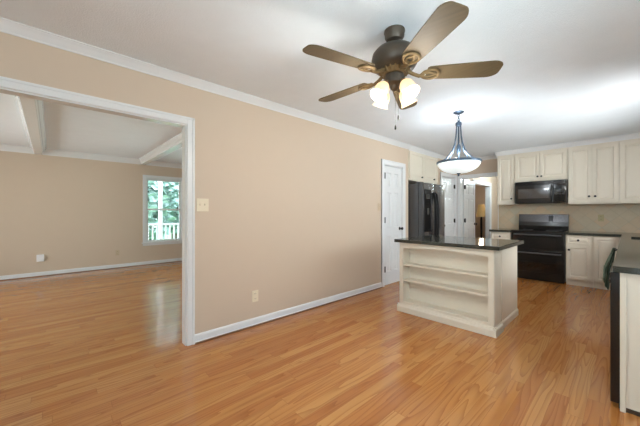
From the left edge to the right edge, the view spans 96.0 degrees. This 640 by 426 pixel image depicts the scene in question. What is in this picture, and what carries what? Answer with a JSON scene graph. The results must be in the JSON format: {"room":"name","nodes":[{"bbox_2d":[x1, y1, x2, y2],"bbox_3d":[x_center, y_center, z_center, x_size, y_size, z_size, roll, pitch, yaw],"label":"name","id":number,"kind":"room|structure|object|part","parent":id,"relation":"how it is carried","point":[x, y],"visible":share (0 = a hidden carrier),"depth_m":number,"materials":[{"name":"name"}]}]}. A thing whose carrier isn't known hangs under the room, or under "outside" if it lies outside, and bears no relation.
{"room":"kitchen","nodes":[
{"label":"kitchen","id":0,"kind":"room"},
{"bbox_2d":[0,151,181,275],"bbox_3d":[-5.387,-0.010,5.944,7.250,2.520,0.160,0,0,-43],"label":"wall","id":1,"kind":"structure","parent":0,"point":[73,212],"depth_m":6.00,"materials":[{"name":"beige paint"}]},
{"bbox_2d":[36,254,43,261],"bbox_3d":[-5.519,0.890,5.682,0.108,0.136,0.043,0,0,-43],"label":"wall box","id":2,"kind":"object","parent":1,"relation":"attached to","point":[39,258],"visible":1,"depth_m":5.67,"materials":[{"name":"white plastic"}]},
{"bbox_2d":[142,175,181,245],"bbox_3d":[-3.938,-0.064,7.264,0.994,1.707,0.210,0,0,-43],"label":"window","id":3,"kind":"structure","parent":1,"relation":"in","point":[146,242],"depth_m":7.10,"materials":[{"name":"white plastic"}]},
{"bbox_3d":[-3.884,0.749,7.206,0.994,0.082,0.050,0,0,-43],"label":"sill","id":4,"kind":"part","parent":3,"relation":"part of","materials":[{"name":"white wood"}]},
{"bbox_3d":[-3.948,-0.451,7.275,0.790,0.768,0.032,0,0,-43],"label":"sash","id":5,"kind":"part","parent":3,"relation":"part of","materials":[{"name":"glass"}]},
{"bbox_3d":[-3.924,0.296,7.249,0.790,0.808,0.032,0,0,-43],"label":"sash","id":6,"kind":"part","parent":3,"relation":"part of","materials":[{"name":"white plastic"}]},
{"bbox_2d":[0,32,496,333],"bbox_3d":[0.818,-0.010,5.202,12.700,2.520,0.800,0,0,-43],"label":"wall","id":7,"kind":"structure","parent":0,"point":[293,217],"depth_m":3.26,"materials":[{"name":"beige paint"}]},
{"bbox_2d":[0,144,181,168],"bbox_3d":[-3.627,-1.212,4.054,6.960,0.115,5.005,0,0,-43],"label":"trim","id":8,"kind":"structure","parent":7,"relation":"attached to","point":[3,147],"depth_m":6.12,"materials":[{"name":"white wood"}]},
{"bbox_2d":[0,258,181,279],"bbox_3d":[-3.642,1.198,4.071,6.960,0.105,4.960,0,0,-43],"label":"baseboard","id":9,"kind":"structure","parent":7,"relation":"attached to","point":[174,259],"depth_m":6.14,"materials":[{"name":"white wood"}]},
{"bbox_2d":[0,76,194,345],"bbox_3d":[-2.215,0.174,1.883,2.669,2.151,0.143,0,0,-43],"label":"trim","id":10,"kind":"structure","parent":7,"relation":"attached to","point":[5,82],"depth_m":2.70,"materials":[{"name":"white wood"}]},
{"bbox_2d":[0,261,382,344],"bbox_3d":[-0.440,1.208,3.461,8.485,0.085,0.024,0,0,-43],"label":"baseboard","id":11,"kind":"structure","parent":7,"relation":"attached to","point":[212,333],"depth_m":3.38,"materials":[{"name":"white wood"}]},
{"bbox_2d":[196,198,208,210],"bbox_3d":[-1.143,-0.078,2.808,0.118,0.125,0.018,0,0,-43],"label":"light switch","id":12,"kind":"object","parent":7,"relation":"attached to","point":[201,204],"visible":1,"depth_m":2.81,"materials":[{"name":"beige plastic"}]},
{"bbox_2d":[0,17,496,159],"bbox_3d":[1.457,-1.236,2.103,9.400,0.068,4.600,0,0,-43],"label":"trim","id":13,"kind":"structure","parent":7,"relation":"attached to","point":[7,26],"depth_m":2.53,"materials":[{"name":"white wood"}]},
{"bbox_2d":[252,290,257,301],"bbox_3d":[-0.722,0.926,3.208,0.078,0.125,0.010,0,0,-43],"label":"power outlet","id":14,"kind":"object","parent":7,"relation":"attached to","point":[254,293],"visible":1,"depth_m":3.21,"materials":[{"name":"beige plastic"}]},
{"bbox_2d":[384,165,402,284],"bbox_3d":[1.278,0.212,5.125,0.573,2.060,0.175,0,0,-43],"label":"door","id":15,"kind":"structure","parent":7,"relation":"in","point":[392,175],"depth_m":5.11,"materials":[{"name":"white paint"}]},
{"bbox_2d":[381,159,405,286],"bbox_3d":[1.261,0.170,5.148,0.745,2.160,0.164,0,0,-43],"label":"trim","id":16,"kind":"structure","parent":7,"relation":"attached to","point":[383,161],"depth_m":5.03,"materials":[{"name":"white wood"}]},
{"bbox_2d":[409,146,439,157],"bbox_3d":[2.142,-1.231,5.847,1.205,0.078,0.066,0,0,-43],"label":"trim","id":17,"kind":"structure","parent":7,"relation":"attached to","point":[412,148],"depth_m":5.80,"materials":[{"name":"white wood"}]},
{"bbox_2d":[442,177,454,235],"bbox_3d":[2.951,0.212,6.689,0.698,2.060,0.175,0,0,-43],"label":"door","id":18,"kind":"structure","parent":7,"relation":"in","point":[449,185],"depth_m":6.75,"materials":[{"name":"white paint"}]},
{"bbox_2d":[440,172,456,235],"bbox_3d":[2.929,0.170,6.707,0.870,2.160,0.164,0,0,-43],"label":"trim","id":19,"kind":"structure","parent":7,"relation":"attached to","point":[442,174],"depth_m":6.90,"materials":[{"name":"white wood"}]},
{"bbox_2d":[463,179,476,237],"bbox_3d":[3.754,0.212,7.253,0.748,2.060,0.175,0,0,-43],"label":"door","id":20,"kind":"structure","parent":7,"relation":"in","point":[468,186],"depth_m":7.21,"materials":[{"name":"white paint"}]},
{"bbox_2d":[473,179,491,237],"bbox_3d":[4.642,0.170,8.337,1.510,2.160,0.144,0,0,-43],"label":"trim","id":21,"kind":"structure","parent":7,"relation":"attached to","point":[488,186],"depth_m":8.77,"materials":[{"name":"white wood"}]},
{"bbox_2d":[0,261,639,425],"bbox_3d":[0.664,1.300,4.853,14.800,0.100,10.300,0,0,-43],"label":"floor","id":22,"kind":"structure","parent":0,"point":[105,347],"depth_m":2.42,"materials":[{"name":"brown wood"}]},
{"bbox_2d":[408,182,444,236],"bbox_3d":[1.954,0.337,5.882,0.940,1.827,0.959,0,0,-43],"label":"refrigerator","id":23,"kind":"object","parent":22,"relation":"on","point":[426,201],"visible":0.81,"depth_m":5.44,"materials":[{"name":"black metal"}]},
{"bbox_3d":[2.016,0.292,5.458,0.451,1.715,0.078,0,0,-43],"label":"door","id":24,"kind":"part","parent":23,"relation":"part of","materials":[{"name":"black metal"}]},
{"bbox_3d":[2.200,0.120,5.532,0.048,1.052,0.112,0,0,-43],"label":"handle","id":25,"kind":"part","parent":23,"relation":"part of","materials":[{"name":"metal"}]},
{"bbox_3d":[2.266,0.120,5.593,0.048,1.052,0.112,0,0,-43],"label":"handle","id":26,"kind":"part","parent":23,"relation":"part of","materials":[{"name":"black metal"}]},
{"bbox_3d":[2.362,0.292,5.782,0.481,1.715,0.078,0,0,-43],"label":"door","id":27,"kind":"part","parent":23,"relation":"part of","materials":[{"name":"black metal"}]},
{"bbox_2d":[397,243,517,337],"bbox_3d":[1.717,0.812,3.606,0.946,0.875,1.126,0,0,-43],"label":"kitchen island","id":28,"kind":"object","parent":22,"relation":"on","point":[474,290],"visible":0.86,"depth_m":3.31,"materials":[{"name":"beige paint"}]},
{"bbox_2d":[404,278,487,296],"bbox_3d":[1.453,0.855,3.366,0.136,0.022,0.975,0,0,-43],"label":"shelf","id":29,"kind":"object","parent":28,"relation":"attached to","point":[425,281],"depth_m":3.32,"materials":[{"name":"beige paint"}]},
{"bbox_2d":[404,262,487,277],"bbox_3d":[1.453,0.658,3.366,0.136,0.022,0.975,0,0,-43],"label":"shelf","id":30,"kind":"object","parent":28,"relation":"attached to","point":[439,267],"depth_m":3.34,"materials":[{"name":"beige paint"}]},
{"bbox_3d":[1.396,0.782,3.309,0.020,0.815,1.079,0,0,-43],"label":"frame","id":31,"kind":"part","parent":28,"relation":"part of","materials":[{"name":"beige paint"}]},
{"bbox_3d":[1.717,1.201,3.606,0.946,0.098,1.126,0,0,-43],"label":"moulding","id":32,"kind":"part","parent":28,"relation":"part of","materials":[{"name":"beige paint"}]},
{"bbox_2d":[394,235,523,250],"bbox_3d":[1.722,0.354,3.608,0.995,0.040,1.187,0,0,-43],"label":"island countertop","id":33,"kind":"structure","parent":28,"relation":"on","point":[450,241],"depth_m":3.38,"materials":[{"name":"black stone"}]},
{"bbox_3d":[1.838,0.782,2.998,0.200,0.815,0.028,0,0,-43],"label":"corner post","id":34,"kind":"part","parent":28,"relation":"part of","materials":[{"name":"beige paint"}]},
{"bbox_3d":[2.167,0.782,3.312,0.690,0.815,0.018,0,0,-43],"label":"panel","id":35,"kind":"part","parent":28,"relation":"part of","materials":[{"name":"beige paint"}]},
{"bbox_2d":[476,204,484,237],"bbox_3d":[5.154,0.490,9.202,0.300,1.520,0.300,0,0,-43],"label":"floor lamp","id":36,"kind":"object","parent":22,"relation":"on","point":[481,208],"visible":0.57,"depth_m":9.14,"materials":[{"name":"metal"}]},
{"bbox_3d":[5.154,-0.075,9.202,0.300,0.390,0.300,0,0,-43],"label":"lamp shade","id":37,"kind":"part","parent":36,"relation":"part of","materials":[{"name":"brown fabric"}]},
{"bbox_2d":[491,231,511,239],"bbox_3d":[3.822,0.814,5.954,0.666,0.872,0.345,0,0,-43],"label":"base cabinet","id":38,"kind":"object","parent":22,"relation":"on","point":[494,235],"visible":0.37,"depth_m":5.74,"materials":[{"name":"beige paint"}]},
{"bbox_2d":[489,228,513,231],"bbox_3d":[3.816,0.354,5.960,0.665,0.039,0.378,0,0,-43],"label":"countertop","id":39,"kind":"structure","parent":38,"relation":"on","point":[497,229],"depth_m":5.82,"materials":[{"name":"black stone"}]},
{"bbox_2d":[511,214,568,283],"bbox_3d":[4.204,0.637,5.513,0.688,1.225,0.800,0,0,-43],"label":"electric range","id":40,"kind":"object","parent":22,"relation":"on","point":[542,255],"visible":0.91,"depth_m":5.35,"materials":[{"name":"black metal"}]},
{"bbox_3d":[3.975,0.402,5.298,0.060,0.026,0.718,0,0,-43],"label":"handle","id":41,"kind":"part","parent":40,"relation":"part of","materials":[{"name":"black metal"}]},
{"bbox_3d":[4.009,0.521,5.330,0.042,0.328,0.784,0,0,-43],"label":"oven door","id":42,"kind":"part","parent":40,"relation":"part of","materials":[{"name":"black ceramic"}]},
{"bbox_3d":[3.975,0.737,5.298,0.060,0.026,0.718,0,0,-43],"label":"handle","id":43,"kind":"part","parent":40,"relation":"part of","materials":[{"name":"black metal"}]},
{"bbox_2d":[511,229,568,232],"bbox_3d":[4.200,0.338,5.508,0.540,0.020,0.800,0,0,-43],"label":"cooktop","id":44,"kind":"object","parent":40,"relation":"in","point":[515,230],"depth_m":5.40,"materials":[{"name":"black glass"}]},
{"bbox_3d":[4.010,1.163,5.331,0.040,0.151,0.784,0,0,-43],"label":"storage drawer","id":45,"kind":"part","parent":40,"relation":"part of","materials":[{"name":"black metal"}]},
{"bbox_3d":[4.009,0.886,5.330,0.042,0.388,0.784,0,0,-43],"label":"oven door","id":46,"kind":"part","parent":40,"relation":"part of","materials":[{"name":"black metal"}]},
{"bbox_3d":[4.409,0.105,5.704,0.028,0.140,0.768,0,0,-43],"label":"control panel","id":47,"kind":"part","parent":40,"relation":"part of","materials":[{"name":"metal"}]},
{"bbox_2d":[566,235,592,287],"bbox_3d":[4.620,0.814,5.101,0.666,0.872,0.345,0,0,-43],"label":"base cabinet","id":48,"kind":"object","parent":22,"relation":"on","point":[579,248],"visible":0.97,"depth_m":4.89,"materials":[{"name":"beige paint"}]},
{"bbox_3d":[4.403,0.463,4.904,0.020,0.145,0.313,0,0,-43],"label":"drawer","id":49,"kind":"part","parent":48,"relation":"part of","materials":[{"name":"beige paint"}]},
{"bbox_3d":[4.403,0.843,4.904,0.020,0.585,0.313,0,0,-43],"label":"door","id":50,"kind":"part","parent":48,"relation":"part of","materials":[{"name":"beige paint"}]},
{"bbox_2d":[593,236,620,289],"bbox_3d":[4.884,0.814,4.840,0.636,0.872,0.390,0,0,-43],"label":"base cabinet","id":51,"kind":"object","parent":22,"relation":"on","point":[602,245],"visible":0.56,"depth_m":4.71,"materials":[{"name":"beige paint"}]},
{"bbox_2d":[565,231,639,274],"bbox_3d":[3.519,0.354,3.403,4.590,0.039,1.342,0,0,-43],"label":"countertop","id":52,"kind":"structure","parent":51,"relation":"on","point":[627,258],"depth_m":2.57,"materials":[{"name":"black stone"}]},
{"bbox_3d":[3.299,0.410,3.185,0.162,0.011,0.064,0,0,-43],"label":"towel bar","id":53,"kind":"object","parent":52,"relation":"attached to","visible":0},
{"bbox_2d":[603,248,615,289],"bbox_3d":[3.252,0.619,3.239,0.194,0.455,0.105,0,0,-43],"label":"dish towel","id":54,"kind":"object","parent":53,"relation":"hanging from","point":[606,268],"visible":0.84,"depth_m":3.19,"materials":[{"name":"green fabric"}]},
{"bbox_2d":[608,261,619,408],"bbox_3d":[2.312,0.816,1.854,0.604,0.868,0.629,0,0,-43],"label":"dishwasher","id":55,"kind":"object","parent":22,"relation":"on","point":[614,277],"visible":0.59,"depth_m":1.85,"materials":[{"name":"black metal"}]},
{"bbox_2d":[620,273,639,416],"bbox_3d":[2.116,0.813,1.597,0.028,0.874,0.628,0,0,-43],"label":"end panel","id":56,"kind":"object","parent":22,"relation":"on","point":[629,283],"visible":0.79,"depth_m":1.79,"materials":[{"name":"beige paint"}]},
{"bbox_2d":[0,0,639,163],"bbox_3d":[0.664,-1.330,4.853,14.800,0.120,10.300,0,0,-43],"label":"ceiling","id":57,"kind":"structure","parent":0,"point":[570,70],"depth_m":2.40,"materials":[{"name":"paint"}]},
{"bbox_2d":[15,96,45,154],"bbox_3d":[-3.842,-1.212,3.853,0.220,0.115,5.005,0,0,-43],"label":"ceiling beam","id":58,"kind":"structure","parent":57,"relation":"attached to","point":[31,110],"depth_m":3.73,"materials":[{"name":"white wood"}]},
{"bbox_2d":[139,133,181,164],"bbox_3d":[-2.531,-1.212,5.079,0.220,0.115,5.005,0,0,-43],"label":"ceiling beam","id":59,"kind":"structure","parent":57,"relation":"attached to","point":[175,143],"depth_m":5.50,"materials":[{"name":"white wood"}]},
{"bbox_2d":[303,1,502,129],"bbox_3d":[0.481,-0.930,2.034,1.333,0.680,1.294,0,0,-43],"label":"ceiling fan","id":60,"kind":"object","parent":57,"relation":"hanging from","point":[396,58],"visible":1,"depth_m":1.89,"materials":[{"name":"brown wood"}]},
{"bbox_3d":[0.122,-0.964,1.792,0.476,0.038,0.155,0,0,-29],"label":"blade","id":61,"kind":"part","parent":60,"relation":"part of","materials":[{"name":"brown wood"}]},
{"bbox_3d":[0.186,-0.964,2.316,0.162,0.038,0.479,0,0,-43],"label":"blade","id":62,"kind":"part","parent":60,"relation":"part of","materials":[{"name":"brown wood"}]},
{"bbox_3d":[0.403,-0.824,1.945,0.132,0.137,0.119,0,0,-43],"label":"lamp shade","id":63,"kind":"part","parent":60,"relation":"part of","materials":[{"name":"white glass"}]},
{"bbox_3d":[0.455,-0.824,2.126,0.119,0.137,0.132,0,0,-43],"label":"lamp shade","id":64,"kind":"part","parent":60,"relation":"part of","materials":[{"name":"white glass"}]},
{"bbox_3d":[0.714,-0.964,2.419,0.155,0.038,0.476,0,0,25],"label":"blade","id":65,"kind":"part","parent":60,"relation":"part of","materials":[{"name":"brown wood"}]},
{"bbox_3d":[0.636,-0.824,2.074,0.132,0.137,0.119,0,0,-43],"label":"lamp shade","id":66,"kind":"part","parent":60,"relation":"part of","materials":[{"name":"white glass"}]},
{"bbox_3d":[0.584,-0.824,1.893,0.119,0.137,0.132,0,0,-43],"label":"lamp shade","id":67,"kind":"part","parent":60,"relation":"part of","materials":[{"name":"white glass"}]},
{"bbox_3d":[0.603,-0.964,1.564,0.155,0.038,0.476,0,0,-11],"label":"blade","id":68,"kind":"part","parent":60,"relation":"part of","materials":[{"name":"brown wood"}]},
{"bbox_3d":[0.969,-0.964,1.952,0.476,0.038,0.155,0,0,7],"label":"blade","id":69,"kind":"part","parent":60,"relation":"part of","materials":[{"name":"brown wood"}]},
{"bbox_2d":[436,110,481,175],"bbox_3d":[1.745,-0.865,3.625,0.518,0.810,0.518,0,0,-43],"label":"pendant light","id":70,"kind":"object","parent":57,"relation":"hanging from","point":[458,165],"visible":1,"depth_m":3.52,"materials":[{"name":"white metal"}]},
{"bbox_3d":[1.618,-0.879,3.581,0.208,0.483,0.102,0,0,-43],"label":"arm","id":71,"kind":"part","parent":70,"relation":"part of","materials":[{"name":"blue metal"}]},
{"bbox_3d":[1.745,-0.802,3.625,0.051,0.595,0.052,0,0,-43],"label":"stem","id":72,"kind":"part","parent":70,"relation":"part of","materials":[{"name":"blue metal"}]},
{"bbox_3d":[1.745,-0.566,3.625,0.494,0.130,0.494,0,0,-43],"label":"lamp shade","id":73,"kind":"part","parent":70,"relation":"part of","materials":[{"name":"white glass"}]},
{"bbox_3d":[1.789,-0.879,3.498,0.102,0.483,0.208,0,0,-43],"label":"arm","id":74,"kind":"part","parent":70,"relation":"part of","materials":[{"name":"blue metal"}]},
{"bbox_2d":[457,159,496,176],"bbox_3d":[4.933,-0.010,5.354,0.120,2.520,4.880,0,0,-43],"label":"wall","id":75,"kind":"structure","parent":0,"point":[486,166],"depth_m":6.53,"materials":[{"name":"beige paint"}]},
{"bbox_2d":[457,172,498,236],"bbox_3d":[3.665,0.173,6.692,0.144,2.153,0.878,0,0,-43],"label":"trim","id":76,"kind":"structure","parent":75,"relation":"attached to","point":[460,178],"depth_m":6.93,"materials":[{"name":"white wood"}]},
{"bbox_2d":[497,155,518,204],"bbox_3d":[3.941,-0.677,6.050,0.361,1.005,0.312,0,0,-43],"label":"upper cabinet","id":77,"kind":"object","parent":75,"relation":"attached to","point":[505,165],"visible":0.96,"depth_m":5.94,"materials":[{"name":"beige paint"}]},
{"bbox_3d":[3.838,-0.682,5.954,0.020,0.955,0.288,0,0,-43],"label":"door","id":78,"kind":"part","parent":77,"relation":"part of","materials":[{"name":"beige paint"}]},
{"bbox_2d":[515,149,567,182],"bbox_3d":[4.329,-0.899,5.635,0.361,0.562,0.817,0,0,-43],"label":"upper cabinet","id":79,"kind":"object","parent":75,"relation":"attached to","point":[548,165],"visible":0.97,"depth_m":5.50,"materials":[{"name":"beige paint"}]},
{"bbox_3d":[4.090,-0.904,5.685,0.020,0.512,0.390,0,0,-43],"label":"door","id":80,"kind":"part","parent":79,"relation":"part of","materials":[{"name":"beige paint"}]},
{"bbox_2d":[515,179,567,203],"bbox_3d":[4.298,-0.397,5.599,0.450,0.430,0.794,0,0,-43],"label":"microwave","id":81,"kind":"object","parent":79,"relation":"attached to","point":[549,191],"visible":0.96,"depth_m":5.45,"materials":[{"name":"black metal"}]},
{"bbox_3d":[4.118,-0.365,5.558,0.032,0.343,0.601,0,0,-43],"label":"door","id":82,"kind":"part","parent":81,"relation":"part of","materials":[{"name":"black glass"}]},
{"bbox_3d":[4.279,-0.367,5.332,0.058,0.311,0.024,0,0,-43],"label":"handle","id":83,"kind":"part","parent":81,"relation":"part of","materials":[{"name":"black plastic"}]},
{"bbox_3d":[4.389,-0.365,5.269,0.030,0.343,0.182,0,0,-43],"label":"control panel","id":84,"kind":"part","parent":81,"relation":"part of","materials":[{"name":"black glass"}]},
{"bbox_3d":[4.362,-0.904,5.394,0.020,0.512,0.391,0,0,-43],"label":"door","id":85,"kind":"part","parent":79,"relation":"part of","materials":[{"name":"beige paint"}]},
{"bbox_2d":[493,133,639,157],"bbox_3d":[4.651,-1.232,5.282,0.391,0.075,2.541,0,0,-43],"label":"trim","id":86,"kind":"structure","parent":75,"relation":"attached to","point":[635,135],"depth_m":5.17,"materials":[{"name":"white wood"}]},
{"bbox_2d":[499,203,639,232],"bbox_3d":[4.797,0.080,5.406,0.008,0.540,2.542,0,0,-43],"label":"tiled wall","id":87,"kind":"structure","parent":75,"relation":"attached to","point":[625,218],"depth_m":5.28,"materials":[{"name":"tile"}]},
{"bbox_2d":[598,215,603,220],"bbox_3d":[5.024,0.089,5.149,0.010,0.120,0.078,0,0,-43],"label":"power outlet","id":88,"kind":"object","parent":87,"relation":"attached to","point":[600,217],"visible":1,"depth_m":5.15,"materials":[{"name":"beige plastic"}]},
{"bbox_2d":[568,142,618,204],"bbox_3d":[4.831,-0.670,5.098,0.361,1.020,0.647,0,0,-43],"label":"upper cabinet","id":89,"kind":"object","parent":75,"relation":"attached to","point":[593,171],"visible":0.97,"depth_m":4.97,"materials":[{"name":"beige paint"}]},
{"bbox_3d":[4.621,-0.675,5.117,0.020,0.970,0.306,0,0,-43],"label":"door","id":90,"kind":"part","parent":89,"relation":"part of","materials":[{"name":"beige paint"}]},
{"bbox_3d":[4.836,-0.675,4.887,0.020,0.970,0.306,0,0,-43],"label":"door","id":91,"kind":"part","parent":89,"relation":"part of","materials":[{"name":"beige paint"}]},
{"bbox_2d":[619,140,639,203],"bbox_3d":[5.286,-0.670,4.611,0.361,1.020,0.680,0,0,-43],"label":"upper cabinet","id":92,"kind":"object","parent":75,"relation":"attached to","point":[629,151],"visible":1,"depth_m":4.67,"materials":[{"name":"beige paint"}]},
{"bbox_2d":[475,185,484,237],"bbox_3d":[4.989,-0.010,10.711,0.120,2.520,2.850,0,0,-43],"label":"wall","id":93,"kind":"structure","parent":0,"point":[479,190],"depth_m":10.02,"materials":[{"name":"beige paint"}]},
{"label":"outside","id":94,"kind":"structure","parent":0,"visible":0},
{"bbox_3d":[-4.875,1.420,8.141,12.000,0.100,2.330,0,0,-43],"label":"deck","id":95,"kind":"object","parent":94,"visible":0},
{"bbox_2d":[158,181,162,239],"bbox_3d":[-5.040,-0.140,9.102,0.140,3.020,0.140,0,0,-43],"label":"porch post","id":96,"kind":"object","parent":95,"relation":"on","point":[160,183],"visible":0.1,"depth_m":9.08,"materials":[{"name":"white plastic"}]},
{"bbox_2d":[148,223,178,239],"bbox_3d":[-4.621,0.810,9.700,6.620,1.120,0.120,0,0,-43],"label":"deck railing","id":97,"kind":"object","parent":95,"relation":"on","point":[149,224],"visible":0.06,"depth_m":9.32,"materials":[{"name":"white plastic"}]},
{"bbox_3d":[-4.621,0.360,9.700,6.500,0.060,0.120,0,0,-43],"label":"rail","id":98,"kind":"part","parent":97,"relation":"part of","materials":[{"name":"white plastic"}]},
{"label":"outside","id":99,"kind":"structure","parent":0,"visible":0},
{"bbox_3d":[-13.809,1.925,22.089,70.000,0.150,34.550,0,0,-43],"label":"ground","id":100,"kind":"structure","parent":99,"visible":0},
{"bbox_2d":[148,180,178,239],"bbox_3d":[-7.290,-0.797,12.124,2.584,5.306,2.530,0,0,-43],"label":"tree","id":101,"kind":"object","parent":100,"relation":"on","point":[152,185],"visible":0.18,"depth_m":11.93,"materials":[{"name":"green plant"}]},
{"bbox_2d":[156,182,178,238],"bbox_3d":[-7.401,-1.016,15.101,3.036,5.742,3.142,0,0,-19],"label":"tree","id":102,"kind":"object","parent":100,"relation":"on","point":[176,214],"visible":0.07,"depth_m":14.36,"materials":[{"name":"green plant"}]},
{"bbox_3d":[1.299,-0.010,5.748,0.140,2.520,0.660,0,0,-43],"label":"wall niche","id":103,"kind":"object","parent":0,"visible":0},
{"bbox_2d":[408,150,437,183],"bbox_3d":[1.901,-0.912,6.096,1.195,0.575,0.730,0,0,-43],"label":"upper cabinet","id":104,"kind":"object","parent":103,"relation":"attached to","point":[421,167],"visible":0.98,"depth_m":5.79,"materials":[{"name":"beige paint"}]},
{"bbox_3d":[1.897,-0.917,5.647,0.545,0.525,0.020,0,0,-43],"label":"door","id":105,"kind":"part","parent":104,"relation":"part of","materials":[{"name":"beige paint"}]},
{"bbox_3d":[2.324,-0.917,6.046,0.607,0.525,0.020,0,0,-43],"label":"door","id":106,"kind":"part","parent":104,"relation":"part of","materials":[{"name":"beige paint"}]}
]}

